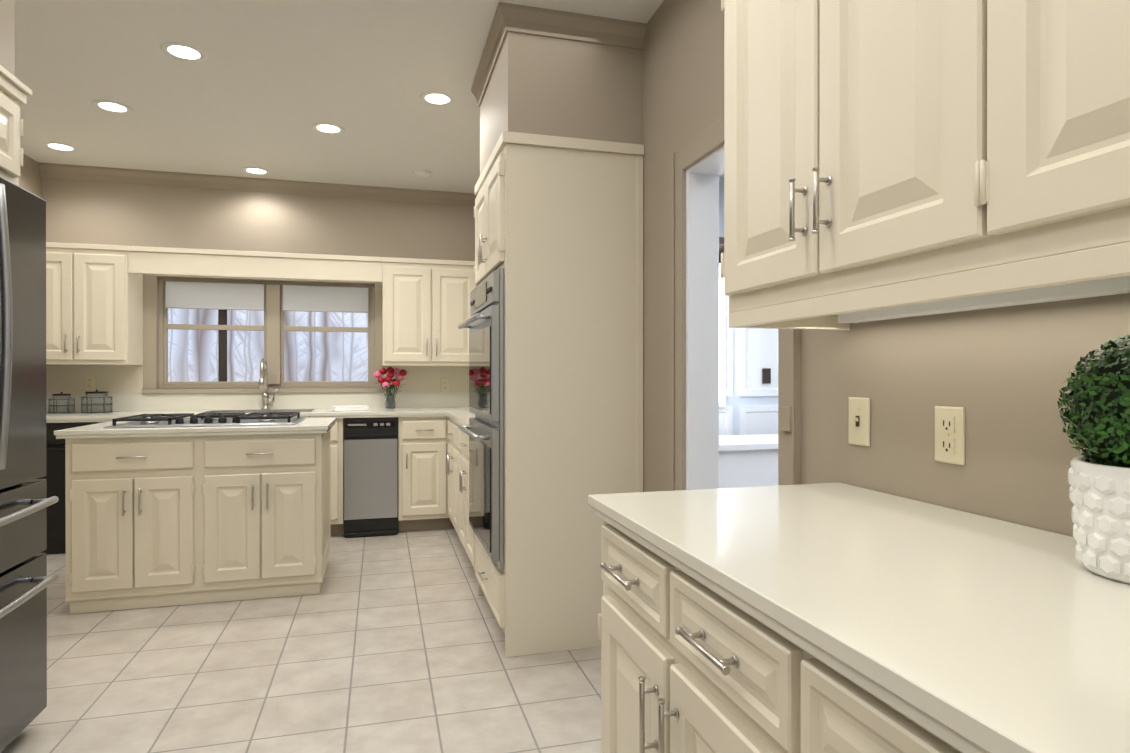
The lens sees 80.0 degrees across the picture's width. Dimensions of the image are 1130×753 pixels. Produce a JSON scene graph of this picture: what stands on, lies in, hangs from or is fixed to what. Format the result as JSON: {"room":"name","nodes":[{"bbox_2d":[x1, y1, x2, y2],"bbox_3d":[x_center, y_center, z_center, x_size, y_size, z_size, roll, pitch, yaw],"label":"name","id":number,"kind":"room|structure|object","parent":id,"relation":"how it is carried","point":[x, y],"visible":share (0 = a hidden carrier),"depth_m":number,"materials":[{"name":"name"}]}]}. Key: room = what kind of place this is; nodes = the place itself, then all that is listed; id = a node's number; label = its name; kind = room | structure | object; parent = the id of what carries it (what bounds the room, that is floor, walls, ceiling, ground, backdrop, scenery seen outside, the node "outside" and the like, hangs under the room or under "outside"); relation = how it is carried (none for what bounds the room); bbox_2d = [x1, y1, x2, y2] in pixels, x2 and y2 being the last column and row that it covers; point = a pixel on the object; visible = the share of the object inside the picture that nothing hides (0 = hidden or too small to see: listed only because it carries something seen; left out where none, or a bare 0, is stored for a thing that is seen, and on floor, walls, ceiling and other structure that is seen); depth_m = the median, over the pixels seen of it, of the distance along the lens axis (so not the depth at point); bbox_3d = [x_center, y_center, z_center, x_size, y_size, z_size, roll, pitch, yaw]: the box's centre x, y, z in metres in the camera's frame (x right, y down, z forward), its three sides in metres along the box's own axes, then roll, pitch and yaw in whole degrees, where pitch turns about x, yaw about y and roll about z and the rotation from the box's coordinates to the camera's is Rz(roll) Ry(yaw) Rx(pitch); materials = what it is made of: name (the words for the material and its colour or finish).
{"room":"kitchen","nodes":[
{"label":"kitchen","id":0,"kind":"room"},
{"bbox_2d":[0,0,14,75],"bbox_3d":[-2.321,-1.269,1.664,1.190,0.554,0.980,0,0,-15],"label":"soffit","id":1,"kind":"structure","parent":0,"point":[7,51],"depth_m":2.25,"materials":[{"name":"beige paint"}]},
{"bbox_2d":[19,153,40,197],"bbox_3d":[-2.890,-0.180,1.267,0.120,2.730,7.570,0,0,-15],"label":"wall","id":2,"kind":"structure","parent":0,"point":[30,178],"depth_m":4.78,"materials":[{"name":"beige paint"}]},
{"bbox_2d":[41,177,474,393],"bbox_3d":[-2.153,-0.190,5.456,3.760,2.730,0.120,0,0,-15],"label":"wall","id":3,"kind":"structure","parent":0,"point":[105,213],"depth_m":5.30,"materials":[{"name":"beige paint"}]},
{"bbox_2d":[84,375,95,390],"bbox_3d":[-3.532,0.046,5.002,0.072,0.116,0.010,0,0,-15],"label":"outlet","id":4,"kind":"object","parent":3,"relation":"attached to","point":[89,382],"visible":1,"depth_m":5.00,"materials":[{"name":"beige plastic"}]},
{"bbox_2d":[46,242,142,364],"bbox_3d":[-3.458,-0.507,4.836,0.669,0.843,0.379,0,0,-15],"label":"upper cabinet","id":5,"kind":"object","parent":3,"relation":"attached to","point":[94,304],"visible":0.75,"depth_m":4.72,"materials":[{"name":"beige paint"}]},
{"bbox_2d":[128,246,381,281],"bbox_3d":[-2.267,-0.834,5.022,1.746,0.190,0.034,0,0,-15],"label":"valance","id":6,"kind":"object","parent":5,"relation":"attached to","point":[184,261],"visible":1,"depth_m":5.00,"materials":[{"name":"beige paint"}]},
{"bbox_2d":[46,365,468,411],"bbox_3d":[-2.135,0.087,5.391,3.514,0.346,0.015,0,0,-15],"label":"backsplash","id":7,"kind":"structure","parent":3,"relation":"attached to","point":[122,385],"depth_m":5.27,"materials":[{"name":"beige"}]},
{"bbox_2d":[38,162,476,205],"bbox_3d":[-2.131,-1.508,5.373,3.520,0.094,0.046,0,0,-15],"label":"crown molding","id":8,"kind":"structure","parent":3,"relation":"attached to","point":[79,172],"depth_m":5.27,"materials":[{"name":"beige paint"}]},
{"bbox_2d":[142,274,382,393],"bbox_3d":[-2.361,-0.362,5.363,1.750,0.985,0.120,0,0,-15],"label":"window","id":9,"kind":"structure","parent":3,"relation":"in","point":[273,300],"depth_m":5.34,"materials":[{"name":"beige wood"}]},
{"bbox_2d":[381,257,477,365],"bbox_3d":[-0.931,-0.508,5.529,1.119,0.843,0.379,0,0,-15],"label":"upper cabinet","id":10,"kind":"object","parent":3,"relation":"attached to","point":[425,308],"visible":0.5,"depth_m":5.32,"materials":[{"name":"beige paint"}]},
{"bbox_2d":[441,378,448,391],"bbox_3d":[-1.015,0.075,5.693,0.072,0.116,0.010,0,0,-15],"label":"outlet","id":11,"kind":"object","parent":3,"relation":"attached to","point":[444,385],"visible":1,"depth_m":5.69,"materials":[{"name":"beige plastic"}]},
{"bbox_2d":[1,529,600,752],"bbox_3d":[0.431,1.213,2.244,7.100,0.060,7.750,0,0,-15],"label":"floor","id":12,"kind":"structure","parent":0,"point":[392,643],"depth_m":2.68,"materials":[{"name":"tile"}]},
{"bbox_2d":[0,65,31,185],"bbox_3d":[-2.293,0.096,1.688,1.249,2.175,1.022,0,0,-15],"label":"enclosure","id":13,"kind":"object","parent":12,"relation":"on","point":[14,91],"visible":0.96,"depth_m":2.23,"materials":[{"name":"beige paint"}]},
{"bbox_2d":[0,177,58,752],"bbox_3d":[-2.026,0.288,1.749,0.960,1.792,0.900,0,0,-15],"label":"fridge","id":14,"kind":"object","parent":12,"relation":"on","point":[25,579],"visible":1,"depth_m":2.12,"materials":[{"name":"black metal"}]},
{"bbox_2d":[56,429,330,613],"bbox_3d":[-1.975,0.742,3.782,1.203,0.876,0.715,0,0,-15],"label":"kitchen island","id":15,"kind":"object","parent":12,"relation":"on","point":[162,516],"depth_m":3.48,"materials":[{"name":"beige paint"}]},
{"bbox_2d":[54,417,335,436],"bbox_3d":[-1.981,0.284,3.803,1.266,0.040,0.730,0,0,-15],"label":"island countertop","id":16,"kind":"structure","parent":15,"relation":"on","point":[96,430],"depth_m":3.50,"materials":[{"name":"white stone"}]},
{"bbox_2d":[103,412,305,427],"bbox_3d":[-1.982,0.239,3.804,0.915,0.048,0.520,0,0,-15],"label":"cooktop","id":17,"kind":"object","parent":16,"relation":"in","point":[213,419],"visible":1,"depth_m":3.67,"materials":[{"name":"silver metal"}]},
{"bbox_2d":[295,415,345,535],"bbox_3d":[-2.016,0.739,5.111,0.660,0.875,0.617,0,0,-15],"label":"base cabinet","id":18,"kind":"object","parent":12,"relation":"on","point":[337,431],"depth_m":4.90,"materials":[{"name":"beige paint"}]},
{"bbox_2d":[398,415,445,531],"bbox_3d":[-1.150,0.738,5.349,0.353,0.875,0.617,0,0,-15],"label":"base cabinet","id":19,"kind":"object","parent":12,"relation":"on","point":[433,468],"depth_m":5.06,"materials":[{"name":"beige paint"}]},
{"bbox_2d":[46,407,468,422],"bbox_3d":[-2.053,0.281,5.092,3.514,0.040,0.632,0,0,-15],"label":"countertop","id":20,"kind":"structure","parent":19,"relation":"on","point":[373,412],"depth_m":4.92,"materials":[{"name":"white stone"}]},
{"bbox_2d":[48,392,75,413],"bbox_3d":[-3.591,0.184,4.803,0.161,0.153,0.161,0,0,-15],"label":"canister","id":21,"kind":"object","parent":20,"relation":"on","point":[61,403],"visible":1,"depth_m":4.75,"materials":[{"name":"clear glass"}]},
{"bbox_2d":[37,422,102,553],"bbox_3d":[-3.272,0.739,4.734,0.614,0.868,0.640,0,0,-15],"label":"dishwasher","id":22,"kind":"object","parent":20,"relation":"in","point":[54,477],"depth_m":4.43,"materials":[{"name":"black plastic"}]},
{"bbox_2d":[80,389,112,412],"bbox_3d":[-3.369,0.177,4.843,0.195,0.168,0.195,0,0,-15],"label":"canister","id":23,"kind":"object","parent":20,"relation":"on","point":[96,401],"visible":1,"depth_m":4.78,"materials":[{"name":"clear glass"}]},
{"bbox_2d":[198,409,317,413],"bbox_3d":[-2.286,0.367,5.053,0.750,0.218,0.370,0,0,-15],"label":"sink","id":24,"kind":"object","parent":20,"relation":"in","point":[199,412],"depth_m":5.28,"materials":[{"name":"silver metal"}]},
{"bbox_2d":[259,358,277,409],"bbox_3d":[-2.296,0.059,5.206,0.126,0.403,0.223,0,0,-15],"label":"faucet","id":25,"kind":"object","parent":20,"relation":"on","point":[266,400],"visible":1,"depth_m":5.25,"materials":[{"name":"silver metal"}]},
{"bbox_2d":[331,405,369,410],"bbox_3d":[-1.649,0.243,5.170,0.260,0.034,0.160,0,0,-27],"label":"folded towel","id":26,"kind":"object","parent":20,"relation":"on","point":[352,408],"visible":1,"depth_m":5.11,"materials":[{"name":"white fabric"}]},
{"bbox_2d":[344,417,397,536],"bbox_3d":[-1.504,0.738,5.231,0.384,0.868,0.617,0,0,-15],"label":"dishwasher","id":27,"kind":"object","parent":20,"relation":"in","point":[370,476],"visible":1,"depth_m":4.95,"materials":[{"name":"silver metal"}]},
{"bbox_2d":[373,367,406,408],"bbox_3d":[-1.398,0.090,5.409,0.288,0.339,0.204,0,0,-15],"label":"flower vase","id":28,"kind":"object","parent":20,"relation":"on","point":[390,402],"visible":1,"depth_m":5.38,"materials":[{"name":"clear glass"}]},
{"bbox_2d":[446,415,453,528],"bbox_3d":[-0.488,0.739,4.826,0.637,0.875,0.782,0,0,-15],"label":"base cabinet","id":29,"kind":"object","parent":12,"relation":"on","point":[449,422],"depth_m":4.87,"materials":[{"name":"beige paint"}]},
{"bbox_2d":[454,423,475,568],"bbox_3d":[-0.284,0.741,4.085,0.637,0.875,0.755,0,0,-15],"label":"base cabinet","id":30,"kind":"object","parent":12,"relation":"on","point":[465,532],"depth_m":4.11,"materials":[{"name":"beige paint"}]},
{"bbox_2d":[474,131,643,656],"bbox_3d":[-0.086,0.078,3.301,0.669,2.205,0.860,0,0,-15],"label":"tall cabinet","id":31,"kind":"object","parent":12,"relation":"on","point":[558,230],"visible":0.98,"depth_m":2.90,"materials":[{"name":"beige paint"}]},
{"bbox_2d":[458,268,503,569],"bbox_3d":[-0.138,0.180,3.293,0.694,1.280,0.772,0,0,-15],"label":"double wall oven","id":32,"kind":"object","parent":31,"relation":"in","point":[484,323],"visible":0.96,"depth_m":2.94,"materials":[{"name":"grey metal"}]},
{"bbox_2d":[592,510,775,752],"bbox_3d":[0.484,0.747,1.248,0.657,0.876,0.764,0,0,-15],"label":"base cabinet","id":33,"kind":"object","parent":12,"relation":"on","point":[687,667],"depth_m":1.11,"materials":[{"name":"beige paint"}]},
{"bbox_2d":[588,482,1129,752],"bbox_3d":[0.635,0.291,0.676,0.669,0.040,1.962,0,0,-15],"label":"countertop","id":34,"kind":"structure","parent":33,"relation":"on","point":[993,632],"depth_m":0.83,"materials":[{"name":"white stone"}]},
{"bbox_2d":[1057,334,1129,583],"bbox_3d":[0.796,0.104,0.910,0.210,0.331,0.210,0,0,-15],"label":"potted plant","id":35,"kind":"object","parent":34,"relation":"on","point":[1098,414],"visible":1,"depth_m":0.90,"materials":[{"name":"white ceramic"}]},
{"bbox_2d":[719,434,777,487],"bbox_3d":[1.260,0.807,4.700,1.060,0.740,0.610,0,0,-15],"label":"countertop","id":36,"kind":"structure","parent":12,"relation":"on","point":[748,460],"depth_m":4.40,"materials":[{"name":"white"}]},
{"bbox_2d":[776,626,975,752],"bbox_3d":[0.682,0.749,0.528,0.657,0.876,0.730,0,0,-15],"label":"base cabinet","id":37,"kind":"object","parent":12,"relation":"on","point":[822,706],"depth_m":0.72,"materials":[{"name":"beige paint"}]},
{"bbox_2d":[14,0,723,193],"bbox_3d":[0.431,-1.577,2.237,7.100,0.060,7.750,0,0,-15],"label":"ceiling","id":38,"kind":"structure","parent":0,"point":[266,84],"depth_m":3.56,"materials":[{"name":"white paint"}]},
{"bbox_2d":[42,142,78,151],"bbox_3d":[-3.408,-1.549,4.549,0.200,0.006,0.200,0,0,-15],"label":"recessed light","id":39,"kind":"object","parent":38,"relation":"in","point":[59,146],"visible":1,"depth_m":4.54,"materials":[{"name":"white glass"}]},
{"bbox_2d":[92,100,132,113],"bbox_3d":[-2.599,-1.547,3.869,0.200,0.006,0.200,0,0,-15],"label":"recessed light","id":40,"kind":"object","parent":38,"relation":"in","point":[114,106],"visible":1,"depth_m":3.86,"materials":[{"name":"white glass"}]},
{"bbox_2d":[160,42,207,61],"bbox_3d":[-1.818,-1.546,3.212,0.200,0.006,0.200,0,0,-15],"label":"recessed light","id":41,"kind":"object","parent":38,"relation":"in","point":[190,53],"visible":1,"depth_m":3.20,"materials":[{"name":"white paint"}]},
{"bbox_2d":[242,167,270,174],"bbox_3d":[-2.331,-1.550,5.083,0.200,0.006,0.200,0,0,-15],"label":"recessed light","id":42,"kind":"object","parent":38,"relation":"in","point":[257,170],"visible":1,"depth_m":5.07,"materials":[{"name":"white glass"}]},
{"bbox_2d":[311,122,344,133],"bbox_3d":[-1.479,-1.548,4.207,0.200,0.006,0.200,0,0,-15],"label":"recessed light","id":43,"kind":"object","parent":38,"relation":"in","point":[330,128],"visible":0.98,"depth_m":4.20,"materials":[{"name":"white glass"}]},
{"bbox_2d":[413,169,430,177],"bbox_3d":[-1.085,-1.538,5.114,0.130,0.032,0.130,0,0,-15],"label":"smoke detector","id":44,"kind":"object","parent":38,"relation":"attached to","point":[421,173],"visible":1,"depth_m":5.08,"materials":[{"name":"white paint"}]},
{"bbox_2d":[419,91,454,105],"bbox_3d":[-0.712,-1.547,3.754,0.200,0.006,0.200,0,0,-15],"label":"recessed light","id":45,"kind":"object","parent":38,"relation":"in","point":[438,98],"visible":1,"depth_m":3.75,"materials":[{"name":"white glass"}]},
{"bbox_2d":[446,411,474,425],"bbox_3d":[-0.390,0.283,4.442,0.652,0.040,1.502,0,0,-15],"label":"countertop","id":46,"kind":"structure","parent":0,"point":[462,417],"depth_m":4.52,"materials":[{"name":"white stone"}]},
{"bbox_2d":[471,2,646,106],"bbox_3d":[-0.073,-1.503,3.290,0.654,0.094,0.874,0,0,-15],"label":"crown molding","id":47,"kind":"structure","parent":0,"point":[517,18],"depth_m":2.91,"materials":[{"name":"beige paint"}]},
{"bbox_2d":[480,32,642,174],"bbox_3d":[-0.057,-1.288,3.319,0.608,0.524,0.828,0,0,-15],"label":"soffit","id":48,"kind":"structure","parent":0,"point":[544,85],"depth_m":2.93,"materials":[{"name":"beige paint"}]},
{"bbox_2d":[719,176,777,435],"bbox_3d":[1.461,-0.189,5.343,3.150,2.730,0.112,0,0,-15],"label":"wall","id":49,"kind":"structure","parent":0,"point":[751,408],"depth_m":5.25,"materials":[{"name":"white paint"}]},
{"bbox_2d":[719,237,723,251],"bbox_3d":[1.358,-0.989,5.094,1.700,0.050,0.265,0,0,-15],"label":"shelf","id":50,"kind":"object","parent":49,"relation":"attached to","point":[721,243],"depth_m":4.91,"materials":[{"name":"brown wood"}]},
{"bbox_2d":[719,254,725,406],"bbox_3d":[0.908,-0.354,5.130,0.690,1.180,0.030,0,0,-15],"label":"window glow in the next room","id":51,"kind":"object","parent":49,"relation":"attached to","point":[722,349],"visible":0.12,"depth_m":5.20,"materials":[{"name":"white"}]},
{"bbox_2d":[762,368,770,383],"bbox_3d":[1.593,-0.004,5.317,0.070,0.120,0.008,0,0,-15],"label":"light switch","id":52,"kind":"object","parent":49,"relation":"attached to","point":[766,375],"visible":1,"depth_m":5.31,"materials":[{"name":"brown plastic"}]},
{"bbox_2d":[643,0,1129,536],"bbox_3d":[0.620,-0.182,2.230,0.120,2.730,7.570,0,0,-15],"label":"wall","id":53,"kind":"structure","parent":0,"point":[999,374],"depth_m":1.51,"materials":[{"name":"beige paint"}]},
{"bbox_2d":[671,116,800,490],"bbox_3d":[0.600,0.105,2.277,0.174,2.155,0.830,0,0,-15],"label":"door frame","id":54,"kind":"structure","parent":53,"relation":"attached to","point":[697,166],"depth_m":2.57,"materials":[{"name":"beige paint"}]},
{"bbox_2d":[848,397,869,446],"bbox_3d":[0.710,0.109,1.639,0.018,0.116,0.072,0,0,-15],"label":"light switch","id":55,"kind":"object","parent":53,"relation":"attached to","point":[859,422],"visible":1,"depth_m":1.63,"materials":[{"name":"beige plastic"}]},
{"bbox_2d":[721,0,1129,323],"bbox_3d":[0.631,-0.585,1.295,0.347,0.870,0.718,0,0,-15],"label":"upper cabinet","id":56,"kind":"object","parent":53,"relation":"attached to","point":[888,159],"depth_m":1.18,"materials":[{"name":"beige paint"}]},
{"bbox_2d":[935,406,964,464],"bbox_3d":[0.786,0.120,1.380,0.010,0.116,0.072,0,0,-15],"label":"duplex electrical outlet","id":57,"kind":"object","parent":53,"relation":"attached to","point":[949,434],"visible":1,"depth_m":1.37,"materials":[{"name":"beige plastic"}]},
{"bbox_2d":[961,0,1129,283],"bbox_3d":[0.820,-0.583,0.607,0.347,0.870,0.710,0,0,-15],"label":"upper cabinet","id":58,"kind":"object","parent":53,"relation":"attached to","point":[1045,84],"depth_m":0.83,"materials":[{"name":"beige paint"}]},
{"label":"outside","id":59,"kind":"structure","parent":0,"visible":0},
{"bbox_2d":[168,308,367,381],"bbox_3d":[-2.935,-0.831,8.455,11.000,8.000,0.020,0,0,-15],"label":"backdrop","id":60,"kind":"structure","parent":59,"point":[308,356],"depth_m":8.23,"materials":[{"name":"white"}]}
]}

